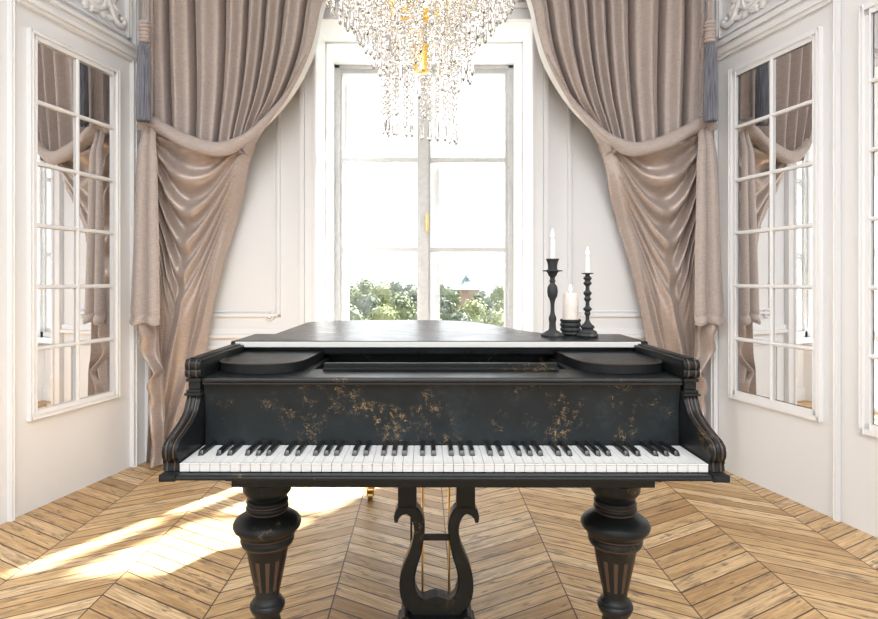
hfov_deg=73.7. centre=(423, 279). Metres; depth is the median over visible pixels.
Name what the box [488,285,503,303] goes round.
tree
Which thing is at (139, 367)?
trim
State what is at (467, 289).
building
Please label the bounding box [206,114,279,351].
trim
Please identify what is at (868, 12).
wall mirror
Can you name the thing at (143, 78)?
tassel
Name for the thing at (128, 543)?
floor
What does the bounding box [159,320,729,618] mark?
grand piano
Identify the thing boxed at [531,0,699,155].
drape
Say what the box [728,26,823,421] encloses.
wall mirror
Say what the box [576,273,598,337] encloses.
candlestick
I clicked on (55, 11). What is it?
trim
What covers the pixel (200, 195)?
drape
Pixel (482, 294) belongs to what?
tree
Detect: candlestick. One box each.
[541,259,563,336]
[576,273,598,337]
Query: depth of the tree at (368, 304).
33.58 m
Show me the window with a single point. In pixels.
(428, 160)
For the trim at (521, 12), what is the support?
attached to the wall at (246, 283)
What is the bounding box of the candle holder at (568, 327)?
[560,319,580,335]
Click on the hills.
(487, 280)
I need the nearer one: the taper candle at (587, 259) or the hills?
the taper candle at (587, 259)
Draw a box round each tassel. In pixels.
[136,0,150,123]
[703,0,717,123]
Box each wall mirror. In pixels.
[27,27,119,421]
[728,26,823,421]
[858,0,877,437]
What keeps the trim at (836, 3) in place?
attached to the wall at (790, 456)
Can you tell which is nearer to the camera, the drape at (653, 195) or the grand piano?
the grand piano
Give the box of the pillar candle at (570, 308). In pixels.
[562,284,578,319]
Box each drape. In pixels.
[146,133,255,465]
[154,0,322,155]
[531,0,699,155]
[597,133,705,418]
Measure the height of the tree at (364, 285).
8.459 m
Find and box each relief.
[78,0,126,28]
[721,0,769,28]
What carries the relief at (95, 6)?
attached to the wall at (59, 455)
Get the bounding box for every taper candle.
[550,229,554,258]
[585,247,589,272]
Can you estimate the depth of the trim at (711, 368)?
3.62 m
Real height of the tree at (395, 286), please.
8.187 m
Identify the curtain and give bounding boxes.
[129,0,326,467]
[526,0,724,418]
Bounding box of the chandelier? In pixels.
[322,0,519,144]
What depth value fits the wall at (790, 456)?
2.88 m
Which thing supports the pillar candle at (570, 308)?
on the candle holder at (568, 327)
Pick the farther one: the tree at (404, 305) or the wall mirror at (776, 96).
the tree at (404, 305)
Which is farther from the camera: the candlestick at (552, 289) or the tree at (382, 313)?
the tree at (382, 313)
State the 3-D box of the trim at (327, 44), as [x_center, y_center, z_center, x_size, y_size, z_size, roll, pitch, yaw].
[0.000,-0.274,4.230,1.416,2.860,0.060,0,0,0]
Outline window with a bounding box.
[335,65,512,328]
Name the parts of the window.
sash, handle, sash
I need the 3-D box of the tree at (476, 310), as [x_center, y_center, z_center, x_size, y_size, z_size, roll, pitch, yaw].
[2.476,4.529,29.980,2.095,7.375,2.260,0,0,32]
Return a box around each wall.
[0,0,142,524]
[206,1,645,350]
[705,0,877,537]
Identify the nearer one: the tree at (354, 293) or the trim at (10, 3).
the trim at (10, 3)
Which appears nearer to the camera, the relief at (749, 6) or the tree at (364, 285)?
the relief at (749, 6)
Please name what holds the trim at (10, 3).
attached to the wall at (59, 455)
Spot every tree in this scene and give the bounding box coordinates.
[349,283,364,306]
[349,304,365,319]
[354,294,380,318]
[356,278,373,296]
[365,303,399,319]
[367,281,392,306]
[382,281,402,306]
[387,289,416,319]
[393,284,416,313]
[408,311,441,319]
[440,285,461,314]
[440,296,455,320]
[448,310,473,321]
[454,297,486,323]
[466,291,493,322]
[483,307,503,326]
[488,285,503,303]
[491,297,503,311]
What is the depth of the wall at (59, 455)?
3.02 m
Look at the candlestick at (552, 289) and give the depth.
1.99 m
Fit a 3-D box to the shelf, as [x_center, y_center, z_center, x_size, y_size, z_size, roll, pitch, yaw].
[0.047,0.261,1.721,1.226,0.020,0.448,0,0,0]
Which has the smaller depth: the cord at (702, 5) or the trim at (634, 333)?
the cord at (702, 5)
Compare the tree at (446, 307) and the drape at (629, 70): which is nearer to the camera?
the drape at (629, 70)
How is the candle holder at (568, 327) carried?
on the grand piano
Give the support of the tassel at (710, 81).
hanging from the curtain at (629, 70)
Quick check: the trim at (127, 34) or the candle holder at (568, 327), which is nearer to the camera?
the candle holder at (568, 327)
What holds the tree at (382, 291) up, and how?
on the meadow
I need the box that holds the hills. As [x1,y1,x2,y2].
[349,270,503,291]
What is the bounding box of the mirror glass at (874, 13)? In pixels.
[872,11,877,425]
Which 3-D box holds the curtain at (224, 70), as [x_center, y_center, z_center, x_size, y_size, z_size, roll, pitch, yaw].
[-1.097,-0.570,3.668,1.338,3.443,0.342,0,0,-5]
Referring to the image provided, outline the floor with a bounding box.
[0,462,877,618]
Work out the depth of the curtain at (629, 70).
3.60 m
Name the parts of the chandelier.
arm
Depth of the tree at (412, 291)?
37.58 m
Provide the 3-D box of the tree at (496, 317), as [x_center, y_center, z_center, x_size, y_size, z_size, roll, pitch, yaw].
[2.856,4.639,23.013,2.026,7.158,1.888,0,0,45]
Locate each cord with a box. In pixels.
[149,0,153,114]
[700,0,704,114]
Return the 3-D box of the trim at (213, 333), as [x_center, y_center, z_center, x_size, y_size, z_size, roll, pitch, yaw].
[-1.279,0.351,3.845,0.932,0.060,0.030,0,0,0]
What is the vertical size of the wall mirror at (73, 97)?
1.956 m
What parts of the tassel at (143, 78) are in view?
cord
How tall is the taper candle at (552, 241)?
0.118 m
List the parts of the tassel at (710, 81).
cord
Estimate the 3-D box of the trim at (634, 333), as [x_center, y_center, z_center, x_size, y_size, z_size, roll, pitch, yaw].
[1.279,0.351,3.845,0.932,0.060,0.030,0,0,0]
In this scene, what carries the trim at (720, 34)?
attached to the wall at (790, 456)
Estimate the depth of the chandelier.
2.52 m
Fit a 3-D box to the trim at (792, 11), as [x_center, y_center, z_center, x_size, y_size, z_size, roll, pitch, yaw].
[1.852,-1.395,3.343,0.054,0.101,1.037,0,0,-12]
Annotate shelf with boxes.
[202,356,681,384]
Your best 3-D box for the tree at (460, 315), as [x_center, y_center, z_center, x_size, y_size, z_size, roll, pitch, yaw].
[1.552,4.767,25.967,2.088,6.895,2.351,0,0,0]
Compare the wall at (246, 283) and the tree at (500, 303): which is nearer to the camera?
the wall at (246, 283)
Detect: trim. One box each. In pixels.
[7,0,14,521]
[15,0,137,61]
[59,0,137,45]
[129,0,154,467]
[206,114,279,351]
[208,329,287,337]
[264,311,273,320]
[300,0,547,332]
[325,42,522,329]
[556,329,645,337]
[568,107,641,316]
[699,1,718,434]
[700,0,832,61]
[712,0,789,39]
[833,0,840,521]
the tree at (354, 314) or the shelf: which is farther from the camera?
the tree at (354, 314)
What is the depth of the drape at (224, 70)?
3.59 m
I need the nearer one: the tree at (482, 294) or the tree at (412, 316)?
the tree at (412, 316)
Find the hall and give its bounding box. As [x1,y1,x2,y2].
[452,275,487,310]
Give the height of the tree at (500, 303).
7.366 m
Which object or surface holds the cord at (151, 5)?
hanging from the curtain at (224, 70)
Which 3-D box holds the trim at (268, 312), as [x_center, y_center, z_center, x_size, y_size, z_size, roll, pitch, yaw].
[-1.015,0.236,3.850,0.068,0.068,0.017,0,0,0]
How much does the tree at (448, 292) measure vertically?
7.852 m

